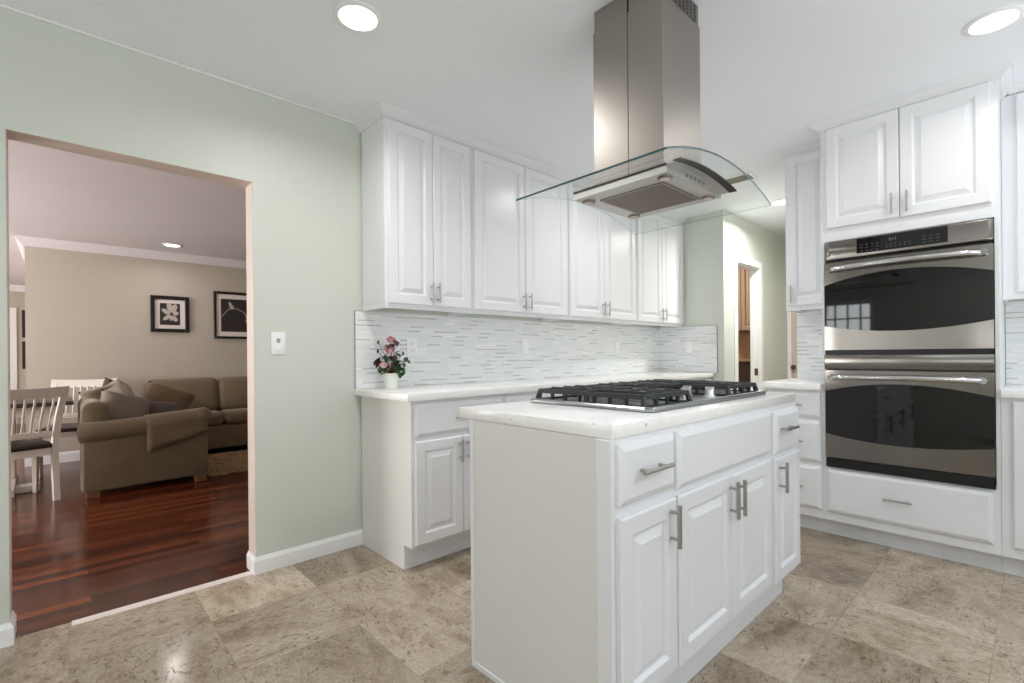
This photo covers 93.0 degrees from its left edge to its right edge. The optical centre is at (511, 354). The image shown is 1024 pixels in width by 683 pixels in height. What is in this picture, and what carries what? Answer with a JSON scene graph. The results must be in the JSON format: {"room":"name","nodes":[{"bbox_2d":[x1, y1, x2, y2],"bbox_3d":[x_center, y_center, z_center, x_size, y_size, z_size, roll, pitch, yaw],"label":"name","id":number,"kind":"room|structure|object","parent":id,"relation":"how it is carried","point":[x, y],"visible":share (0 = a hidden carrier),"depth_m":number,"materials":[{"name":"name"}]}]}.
{"room":"kitchen","nodes":[
{"label":"kitchen","id":0,"kind":"room"},
{"bbox_2d":[9,291,25,423],"bbox_3d":[-8.276,-0.001,5.351,4.557,2.360,4.717,-1,0,-43],"label":"wall","id":1,"kind":"structure","parent":0,"point":[17,299],"depth_m":8.29,"materials":[{"name":"beige paint"}]},
{"bbox_2d":[10,307,16,423],"bbox_3d":[-8.446,0.191,8.228,0.090,1.980,0.025,-1,0,-43],"label":"trim","id":2,"kind":"structure","parent":1,"relation":"attached to","point":[13,314],"depth_m":8.22,"materials":[{"name":"paint"}]},
{"bbox_2d":[9,285,24,291],"bbox_3d":[-9.359,-1.121,7.347,2.900,0.100,0.090,-1,0,-43],"label":"trim","id":3,"kind":"structure","parent":1,"relation":"attached to","point":[20,288],"depth_m":8.24,"materials":[{"name":"paint"}]},
{"bbox_2d":[22,310,24,337],"bbox_3d":[-8.290,-0.531,8.377,0.220,0.470,0.027,-1,0,-43],"label":"picture frame","id":4,"kind":"object","parent":1,"relation":"attached to","point":[23,311],"visible":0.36,"depth_m":8.31,"materials":[{"name":"brown wood"}]},
{"bbox_2d":[22,341,25,368],"bbox_3d":[-8.286,0.004,8.377,0.220,0.470,0.027,-1,0,-43],"label":"picture frame","id":5,"kind":"object","parent":1,"relation":"attached to","point":[23,342],"visible":0.29,"depth_m":8.30,"materials":[{"name":"brown wood"}]},
{"bbox_2d":[8,140,245,284],"bbox_3d":[-5.053,-1.240,5.377,9.333,0.060,9.078,-1,0,-43],"label":"ceiling","id":6,"kind":"structure","parent":0,"point":[56,194],"depth_m":4.02,"materials":[{"name":"paint"}]},
{"bbox_2d":[162,243,181,246],"bbox_3d":[-3.779,-1.217,5.402,0.189,0.008,0.189,-1,0,-43],"label":"recessed light","id":7,"kind":"object","parent":6,"relation":"in","point":[164,244],"visible":1,"depth_m":5.40,"materials":[{"name":"white plastic"}]},
{"bbox_2d":[25,246,246,451],"bbox_3d":[-3.255,-0.046,6.712,4.896,2.360,0.120,-1,0,-43],"label":"wall","id":8,"kind":"structure","parent":0,"point":[87,315],"depth_m":5.49,"materials":[{"name":"beige paint"}]},
{"bbox_2d":[24,450,79,466],"bbox_3d":[-4.830,1.093,8.312,4.777,0.110,4.651,-1,0,-43],"label":"baseboard","id":9,"kind":"structure","parent":8,"relation":"attached to","point":[69,456],"depth_m":5.18,"materials":[{"name":"paint"}]},
{"bbox_2d":[14,235,245,268],"bbox_3d":[-4.852,-1.168,8.269,4.838,0.088,4.712,-1,0,-43],"label":"trim","id":10,"kind":"structure","parent":8,"relation":"attached to","point":[22,241],"depth_m":5.51,"materials":[{"name":"paint"}]},
{"bbox_2d":[150,295,188,332],"bbox_3d":[-4.100,-0.487,5.828,0.383,0.433,0.030,-1,0,-43],"label":"picture frame","id":11,"kind":"object","parent":8,"relation":"attached to","point":[167,313],"visible":1,"depth_m":5.82,"materials":[{"name":"black wood"}]},
{"bbox_2d":[160,303,179,324],"bbox_3d":[-4.102,-0.487,5.830,0.199,0.259,0.001,-1,0,-43],"label":"print","id":12,"kind":"object","parent":11,"relation":"attached to","point":[169,312],"depth_m":5.83},
{"bbox_2d":[213,291,246,338],"bbox_3d":[-3.520,-0.508,6.367,0.682,0.600,0.030,-1,0,-43],"label":"picture frame","id":13,"kind":"object","parent":8,"relation":"attached to","point":[229,308],"visible":0.48,"depth_m":6.26,"materials":[{"name":"black wood"}]},
{"bbox_2d":[221,299,246,331],"bbox_3d":[-3.521,-0.508,6.369,0.512,0.420,0.001,-1,0,-43],"label":"print","id":14,"kind":"object","parent":13,"relation":"attached to","point":[233,311],"depth_m":6.29},
{"bbox_2d":[0,7,657,624],"bbox_3d":[-0.887,-0.122,2.958,6.533,2.470,0.122,-1,0,-43],"label":"wall","id":15,"kind":"structure","parent":0,"point":[303,165],"depth_m":2.53,"materials":[{"name":"green paint"}]},
{"bbox_2d":[0,610,16,648],"bbox_3d":[-2.620,1.086,1.331,1.764,0.085,0.135,-1,0,-43],"label":"baseboard","id":16,"kind":"structure","parent":15,"relation":"attached to","point":[8,630],"depth_m":1.87,"materials":[{"name":"paint"}]},
{"bbox_2d":[5,129,255,619],"bbox_3d":[-1.676,0.121,2.225,0.875,1.999,0.121,-1,0,-43],"label":"trim","id":17,"kind":"structure","parent":15,"relation":"attached to","point":[9,134],"depth_m":2.33,"materials":[{"name":"paint"}]},
{"bbox_2d":[0,4,352,123],"bbox_3d":[-2.071,-1.343,1.778,3.208,0.006,0.012,-1,0,-43],"label":"trim","id":18,"kind":"structure","parent":15,"relation":"attached to","point":[1,6],"depth_m":2.21,"materials":[{"name":"paint"}]},
{"bbox_2d":[271,332,285,354],"bbox_3d":[-1.227,-0.060,2.553,0.072,0.117,0.009,-1,0,-43],"label":"wall switch","id":19,"kind":"object","parent":15,"relation":"attached to","point":[278,339],"visible":1,"depth_m":2.55,"materials":[{"name":"white plastic"}]},
{"bbox_2d":[247,529,362,574],"bbox_3d":[-1.137,1.073,2.708,0.585,0.085,0.135,-1,0,-43],"label":"baseboard","id":20,"kind":"structure","parent":15,"relation":"attached to","point":[279,559],"depth_m":2.62,"materials":[{"name":"paint"}]},
{"bbox_2d":[361,117,471,312],"bbox_3d":[-0.554,-0.787,2.955,0.604,1.051,0.326,-1,0,-43],"label":"upper cabinet","id":21,"kind":"object","parent":15,"relation":"attached to","point":[416,184],"visible":1,"depth_m":2.81,"materials":[{"name":"paint"}]},
{"bbox_2d":[354,310,658,388],"bbox_3d":[0.314,-0.042,3.982,3.362,0.458,0.009,-1,0,-43],"label":"backsplash","id":22,"kind":"structure","parent":15,"relation":"attached to","point":[450,349],"depth_m":3.55,"materials":[{"name":"tile"}]},
{"bbox_2d":[407,338,416,355],"bbox_3d":[-0.636,-0.049,3.090,0.072,0.117,0.010,-1,0,-43],"label":"wall outlet","id":23,"kind":"object","parent":22,"relation":"attached to","point":[411,342],"visible":1,"depth_m":3.09,"materials":[{"name":"white plastic"}]},
{"bbox_2d":[522,339,528,354],"bbox_3d":[0.105,-0.061,3.779,0.072,0.117,0.009,-1,0,-43],"label":"wall outlet","id":24,"kind":"object","parent":22,"relation":"attached to","point":[525,343],"visible":1,"depth_m":3.77,"materials":[{"name":"white plastic"}]},
{"bbox_2d":[615,341,619,352],"bbox_3d":[0.998,-0.074,4.607,0.072,0.117,0.009,-1,0,-43],"label":"wall outlet","id":25,"kind":"object","parent":22,"relation":"attached to","point":[617,347],"visible":1,"depth_m":4.60,"materials":[{"name":"white plastic"}]},
{"bbox_2d":[447,148,566,319],"bbox_3d":[0.003,-0.792,3.472,0.915,1.051,0.326,-1,0,-43],"label":"upper cabinet","id":26,"kind":"object","parent":15,"relation":"attached to","point":[518,248],"visible":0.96,"depth_m":3.32,"materials":[{"name":"paint"}]},
{"bbox_2d":[353,101,686,223],"bbox_3d":[0.414,-1.344,3.868,3.372,0.050,0.330,-1,0,-43],"label":"trim","id":27,"kind":"structure","parent":15,"relation":"attached to","point":[380,109],"depth_m":3.01,"materials":[{"name":"paint"}]},
{"bbox_2d":[541,183,635,323],"bbox_3d":[0.683,-0.798,4.103,0.938,1.051,0.326,-1,0,-43],"label":"upper cabinet","id":28,"kind":"object","parent":15,"relation":"attached to","point":[600,244],"visible":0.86,"depth_m":3.96,"materials":[{"name":"paint"}]},
{"bbox_2d":[611,214,683,326],"bbox_3d":[1.343,-0.804,4.716,0.861,1.051,0.326,-1,0,-43],"label":"upper cabinet","id":29,"kind":"object","parent":15,"relation":"attached to","point":[658,239],"visible":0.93,"depth_m":4.58,"materials":[{"name":"paint"}]},
{"bbox_2d":[0,0,1023,237],"bbox_3d":[0.965,-1.414,2.285,8.350,0.080,6.600,-1,0,-43],"label":"ceiling","id":30,"kind":"structure","parent":0,"point":[516,76],"depth_m":2.24,"materials":[{"name":"paint"}]},
{"bbox_2d":[333,0,381,32],"bbox_3d":[-0.619,-1.355,1.955,0.189,0.008,0.189,-1,0,-43],"label":"recessed light","id":31,"kind":"object","parent":30,"relation":"in","point":[353,15],"visible":1,"depth_m":1.95,"materials":[{"name":"white plastic"}]},
{"bbox_2d":[516,0,770,218],"bbox_3d":[0.523,-0.981,1.902,0.811,0.778,0.630,-1,0,-43],"label":"range hood","id":32,"kind":"object","parent":30,"relation":"hanging from","point":[646,53],"visible":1,"depth_m":1.82,"materials":[{"name":"silver metal"}]},
{"bbox_2d":[672,0,696,22],"bbox_3d":[0.644,-1.326,1.826,0.206,0.069,0.001,-1,0,-43],"label":"vent grille","id":33,"kind":"object","parent":32,"relation":"attached to","point":[688,8],"depth_m":1.85,"materials":[{"name":"silver metal"}]},
{"bbox_2d":[724,172,757,184],"bbox_3d":[1.762,-1.376,3.816,0.180,0.010,0.260,-1,0,-43],"label":"ceiling vent","id":34,"kind":"object","parent":30,"relation":"in","point":[739,178],"visible":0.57,"depth_m":3.79,"materials":[{"name":"white plastic"}]},
{"bbox_2d":[770,199,784,205],"bbox_3d":[2.440,-1.383,4.409,0.189,0.008,0.189,-1,0,-43],"label":"recessed light","id":35,"kind":"object","parent":30,"relation":"in","point":[780,201],"visible":0.56,"depth_m":4.41,"materials":[{"name":"white plastic"}]},
{"bbox_2d":[962,5,1023,36],"bbox_3d":[1.995,-1.379,2.014,0.189,0.008,0.189,-1,0,-43],"label":"recessed light","id":36,"kind":"object","parent":30,"relation":"in","point":[997,19],"visible":1,"depth_m":2.00,"materials":[{"name":"white plastic"}]},
{"bbox_2d":[0,424,1023,682],"bbox_3d":[-2.660,1.154,4.084,11.050,0.050,14.200,-1,0,-43],"label":"floor","id":37,"kind":"structure","parent":0,"point":[852,610],"depth_m":2.11,"materials":[{"name":"tile"}]},
{"bbox_2d":[10,386,68,500],"bbox_3d":[-3.833,0.692,3.716,0.577,0.895,0.536,-1,0,31],"label":"dining chair","id":38,"kind":"object","parent":37,"relation":"on","point":[34,448],"visible":0.88,"depth_m":3.76,"materials":[{"name":"paint"}]},
{"bbox_2d":[10,396,73,496],"bbox_3d":[-4.580,0.772,3.834,1.660,0.748,0.800,-1,0,-43],"label":"dining table","id":39,"kind":"object","parent":37,"relation":"on","point":[16,488],"visible":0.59,"depth_m":4.03,"materials":[{"name":"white wood"}]},
{"bbox_2d":[35,378,117,476],"bbox_3d":[-4.356,0.697,4.867,0.536,0.895,0.577,-1,0,-27],"label":"dining chair","id":40,"kind":"object","parent":37,"relation":"on","point":[69,429],"visible":0.24,"depth_m":4.96,"materials":[{"name":"paint"}]},
{"bbox_2d":[72,571,252,625],"bbox_3d":[-1.577,1.122,2.260,0.696,0.014,0.048,-1,0,-43],"label":"trim","id":41,"kind":"structure","parent":37,"relation":"on","point":[245,574],"depth_m":2.22,"materials":[{"name":"white wood"}]},
{"bbox_2d":[77,376,247,499],"bbox_3d":[-2.897,0.676,5.540,3.127,0.909,2.005,-1,0,-43],"label":"sectional sofa","id":42,"kind":"object","parent":37,"relation":"on","point":[149,448],"visible":0.65,"depth_m":4.18,"materials":[{"name":"fabric"}]},
{"bbox_2d":[78,381,120,399],"bbox_3d":[-3.663,0.418,4.415,0.201,0.358,0.417,-1,0,17],"label":"throw pillow","id":43,"kind":"object","parent":42,"relation":"on","point":[93,393],"visible":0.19,"depth_m":4.29,"materials":[{"name":"beige fabric"}]},
{"bbox_2d":[102,377,113,385],"bbox_3d":[-3.836,0.399,4.718,0.167,0.381,0.405,-1,0,7],"label":"throw pillow","id":44,"kind":"object","parent":42,"relation":"on","point":[107,380],"visible":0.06,"depth_m":4.64,"materials":[{"name":"grey fabric"}]},
{"bbox_2d":[107,379,133,395],"bbox_3d":[-3.558,0.517,4.405,0.220,0.460,0.620,-1,12,-43],"label":"cushion","id":45,"kind":"object","parent":42,"relation":"on","point":[122,387],"depth_m":4.40,"materials":[{"name":"fabric"}]},
{"bbox_2d":[100,389,152,419],"bbox_3d":[-3.318,0.480,4.162,0.216,0.389,0.450,-1,0,37],"label":"throw pillow","id":46,"kind":"object","parent":42,"relation":"on","point":[121,406],"visible":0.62,"depth_m":4.11,"materials":[{"name":"beige fabric"}]},
{"bbox_2d":[149,401,179,413],"bbox_3d":[-3.305,0.555,4.501,0.398,0.256,0.265,-1,0,-37],"label":"throw pillow","id":47,"kind":"object","parent":42,"relation":"on","point":[156,407],"visible":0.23,"depth_m":4.53,"materials":[{"name":"fabric"}]},
{"bbox_2d":[143,381,196,409],"bbox_3d":[-3.542,0.482,4.991,0.518,0.438,0.266,-1,0,-35],"label":"throw pillow","id":48,"kind":"object","parent":42,"relation":"on","point":[158,392],"visible":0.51,"depth_m":4.98,"materials":[{"name":"brown fabric"}]},
{"bbox_2d":[143,377,218,409],"bbox_3d":[-3.861,0.486,5.695,0.730,0.424,0.270,-1,0,-43],"label":"cushion","id":49,"kind":"object","parent":42,"relation":"on","point":[206,389],"depth_m":5.72,"materials":[{"name":"fabric"}]},
{"bbox_2d":[208,410,223,425],"bbox_3d":[-3.771,0.744,5.608,0.700,0.160,0.500,-1,0,-43],"label":"seat cushion","id":50,"kind":"object","parent":42,"relation":"on","point":[218,420],"depth_m":5.63,"materials":[{"name":"fabric"}]},
{"bbox_2d":[217,376,247,409],"bbox_3d":[-3.326,0.481,6.191,0.770,0.424,0.270,-1,0,-43],"label":"cushion","id":51,"kind":"object","parent":42,"relation":"on","point":[231,391],"depth_m":5.96,"materials":[{"name":"fabric"}]},
{"bbox_2d":[219,408,247,423],"bbox_3d":[-3.236,0.739,6.104,0.740,0.160,0.500,-1,0,-43],"label":"seat cushion","id":52,"kind":"object","parent":42,"relation":"on","point":[229,415],"depth_m":5.77,"materials":[{"name":"fabric"}]},
{"bbox_2d":[206,450,247,476],"bbox_3d":[-2.393,1.122,5.670,2.200,0.011,1.160,-1,0,-43],"label":"area rug","id":53,"kind":"object","parent":37,"relation":"on","point":[224,463],"visible":0.18,"depth_m":5.02,"materials":[{"name":"brown carpet"}]},
{"bbox_2d":[361,394,502,569],"bbox_3d":[-0.447,0.671,2.846,0.624,0.876,0.606,-1,0,-43],"label":"base cabinet","id":54,"kind":"object","parent":37,"relation":"on","point":[416,454],"visible":0.64,"depth_m":2.59,"materials":[{"name":"paint"}]},
{"bbox_2d":[354,372,713,401],"bbox_3d":[0.516,0.205,3.769,3.374,0.038,0.594,-1,0,-43],"label":"countertop","id":55,"kind":"structure","parent":54,"relation":"on","point":[470,389],"depth_m":3.01,"materials":[{"name":"stone"}]},
{"bbox_2d":[373,336,409,388],"bbox_3d":[-0.709,0.043,2.831,0.213,0.308,0.128,-1,0,5],"label":"flower pot","id":56,"kind":"object","parent":55,"relation":"on","point":[391,378],"visible":1,"depth_m":2.81,"materials":[{"name":"ceramic"}]},
{"bbox_2d":[503,391,562,402],"bbox_3d":[0.031,0.667,3.290,0.679,0.876,0.606,-1,0,-43],"label":"base cabinet","id":57,"kind":"object","parent":37,"relation":"on","point":[524,396],"visible":0.02,"depth_m":2.96,"materials":[{"name":"paint"}]},
{"bbox_2d":[470,401,800,682],"bbox_3d":[0.614,0.662,1.988,1.468,0.876,0.661,-1,0,-43],"label":"kitchen island","id":58,"kind":"object","parent":37,"relation":"on","point":[639,558],"visible":0.99,"depth_m":1.52,"materials":[{"name":"paint"}]},
{"bbox_2d":[460,392,794,439],"bbox_3d":[0.568,0.205,2.030,1.452,0.038,0.674,-1,0,-43],"label":"island countertop","id":59,"kind":"structure","parent":58,"relation":"on","point":[609,424],"depth_m":1.57,"materials":[{"name":"stone"}]},
{"bbox_2d":[530,379,765,412],"bbox_3d":[0.616,0.156,2.087,0.992,0.058,0.560,-1,0,-43],"label":"gas cooktop","id":60,"kind":"object","parent":59,"relation":"in","point":[656,395],"visible":1,"depth_m":1.87,"materials":[{"name":"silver metal"}]},
{"bbox_2d":[680,377,710,380],"bbox_3d":[1.521,0.654,4.673,0.676,0.876,0.606,-1,0,-43],"label":"base cabinet","id":61,"kind":"object","parent":37,"relation":"on","point":[704,378],"visible":0.02,"depth_m":4.59,"materials":[{"name":"paint"}]},
{"bbox_2d":[738,359,750,389],"bbox_3d":[2.820,0.565,5.874,0.265,1.030,0.420,-1,0,-43],"label":"base cabinet","id":62,"kind":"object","parent":37,"relation":"on","point":[743,364],"depth_m":5.77,"materials":[{"name":"brown wood"}]},
{"bbox_2d":[765,388,826,531],"bbox_3d":[1.959,0.650,3.229,0.635,0.876,0.325,-1,0,-43],"label":"base cabinet","id":63,"kind":"object","parent":37,"relation":"on","point":[809,403],"visible":0.32,"depth_m":2.97,"materials":[{"name":"paint"}]},
{"bbox_2d":[759,378,822,389],"bbox_3d":[1.952,0.193,3.240,0.624,0.038,0.347,-1,0,-43],"label":"countertop","id":64,"kind":"structure","parent":63,"relation":"on","point":[792,383],"depth_m":3.07,"materials":[{"name":"stone"}]},
{"bbox_2d":[821,80,1004,571],"bbox_3d":[2.320,-0.132,2.832,0.634,2.432,0.756,-1,0,-43],"label":"tall cabinet","id":65,"kind":"object","parent":37,"relation":"on","point":[936,161],"visible":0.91,"depth_m":2.59,"materials":[{"name":"paint"}]},
{"bbox_2d":[824,218,996,488],"bbox_3d":[2.278,-0.006,2.793,0.592,1.333,0.720,-1,0,-43],"label":"double oven","id":66,"kind":"object","parent":65,"relation":"in","point":[910,360],"visible":1,"depth_m":2.60,"materials":[{"name":"silver metal"}]},
{"bbox_2d":[807,62,1014,139],"bbox_3d":[2.200,-1.365,2.730,0.334,0.040,0.866,-1,0,-43],"label":"trim","id":67,"kind":"structure","parent":65,"relation":"attached to","point":[1004,74],"depth_m":2.54,"materials":[{"name":"paint"}]},
{"bbox_2d":[1001,398,1023,576],"bbox_3d":[2.928,0.641,2.185,0.635,0.876,1.008,-1,0,-43],"label":"base cabinet","id":68,"kind":"object","parent":37,"relation":"on","point":[1012,409],"visible":0.86,"depth_m":2.35,"materials":[{"name":"paint"}]},
{"bbox_2d":[1000,384,1023,398],"bbox_3d":[2.933,0.184,2.194,0.610,0.038,1.007,-1,0,-43],"label":"countertop","id":69,"kind":"structure","parent":68,"relation":"on","point":[1009,390],"depth_m":2.35,"materials":[{"name":"stone"}]},
{"bbox_2d":[658,210,729,380],"bbox_3d":[1.828,-0.146,4.922,0.120,2.470,0.694,-1,0,-43],"label":"wall","id":70,"kind":"structure","parent":0,"point":[705,236],"depth_m":4.72,"materials":[{"name":"green paint"}]},
{"bbox_2d":[659,325,717,372],"bbox_3d":[1.760,-0.055,4.901,0.009,0.459,0.630,-1,0,-43],"label":"backsplash","id":71,"kind":"structure","parent":70,"relation":"attached to","point":[673,356],"depth_m":4.88,"materials":[{"name":"tile"}]},
{"bbox_2d":[686,341,692,351],"bbox_3d":[1.775,-0.083,4.873,0.009,0.117,0.072,-1,0,-43],"label":"wall switch","id":72,"kind":"object","parent":71,"relation":"attached to","point":[689,344],"visible":1,"depth_m":4.87,"materials":[{"name":"white plastic"}]},
{"bbox_2d":[738,332,749,358],"bbox_3d":[2.753,0.398,6.256,0.150,1.365,1.190,-1,0,-43],"label":"wall","id":73,"kind":"structure","parent":0,"point":[743,337],"depth_m":6.01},
{"bbox_2d":[738,268,749,331],"bbox_3d":[2.880,-0.741,5.968,0.339,0.900,0.400,-1,0,-43],"label":"upper cabinet","id":74,"kind":"object","parent":73,"relation":"attached to","point":[743,275],"visible":0.21,"depth_m":5.83,"materials":[{"name":"brown wood"}]},
{"bbox_2d":[728,212,786,390],"bbox_3d":[2.663,-0.154,5.285,1.597,2.470,0.090,-1,0,-43],"label":"wall","id":75,"kind":"structure","parent":0,"point":[747,239],"depth_m":5.40,"materials":[{"name":"green paint"}]},
{"bbox_2d":[733,254,763,390],"bbox_3d":[2.420,0.046,5.047,0.720,2.075,0.106,-1,0,-43],"label":"door frame","id":76,"kind":"structure","parent":75,"relation":"in","point":[756,274],"depth_m":5.21,"materials":[{"name":"paint"}]},
{"bbox_2d":[797,299,1023,384],"bbox_3d":[4.146,-0.167,3.097,2.400,2.470,3.476,-1,0,-43],"label":"wall","id":77,"kind":"structure","parent":0,"point":[1013,300],"depth_m":2.77,"materials":[{"name":"green paint"}]},
{"bbox_2d":[785,149,821,312],"bbox_3d":[2.057,-0.822,3.304,0.350,1.040,0.285,-1,0,-43],"label":"upper cabinet","id":78,"kind":"object","parent":77,"relation":"attached to","point":[802,171],"visible":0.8,"depth_m":3.23,"materials":[{"name":"paint"}]},
{"bbox_2d":[782,140,820,158],"bbox_3d":[1.946,-1.361,3.206,0.050,0.042,0.285,-1,0,-43],"label":"trim","id":79,"kind":"structure","parent":78,"relation":"attached to","point":[816,145],"depth_m":3.22,"materials":[{"name":"paint"}]},
{"bbox_2d":[797,310,822,378],"bbox_3d":[2.188,-0.074,3.436,0.008,0.490,0.305,-1,0,-43],"label":"backsplash","id":80,"kind":"structure","parent":77,"relation":"attached to","point":[809,322],"depth_m":3.49,"materials":[{"name":"tile"}]},
{"bbox_2d":[819,337,822,353],"bbox_3d":[2.199,-0.067,3.413,0.009,0.117,0.072,-1,0,-43],"label":"wall switch","id":81,"kind":"object","parent":80,"relation":"attached to","point":[820,338],"visible":0.4,"depth_m":3.43,"materials":[{"name":"white plastic"}]},
{"bbox_2d":[1001,92,1023,302],"bbox_3d":[3.016,-0.828,2.278,0.350,1.067,1.008,-1,0,-43],"label":"upper cabinet","id":82,"kind":"object","parent":77,"relation":"attached to","point":[1012,106],"visible":1,"depth_m":2.54,"materials":[{"name":"paint"}]},
{"bbox_2d":[1008,83,1023,94],"bbox_3d":[2.920,-1.376,2.175,0.035,0.030,0.978,-1,0,-43],"label":"trim","id":83,"kind":"structure","parent":82,"relation":"attached to","point":[1018,88],"depth_m":2.51,"materials":[{"name":"paint"}]},
{"bbox_2d":[1005,301,1023,383],"bbox_3d":[3.152,-0.070,2.398,0.008,0.466,1.005,-1,0,-43],"label":"backsplash","id":84,"kind":"structure","parent":77,"relation":"attached to","point":[1014,311],"depth_m":2.74,"materials":[{"name":"tile"}]},
{"bbox_3d":[2.817,-0.155,6.366,0.100,2.470,3.124,-1,0,-43],"label":"wall","id":85,"kind":"structure","parent":0,"visible":0},
{"bbox_2d":[787,311,796,378],"bbox_3d":[3.517,0.018,5.480,0.081,2.110,0.767,-1,0,-43],"label":"door","id":86,"kind":"structure","parent":85,"relation":"in","point":[791,316],"depth_m":5.74,"materials":[{"name":"paint"}]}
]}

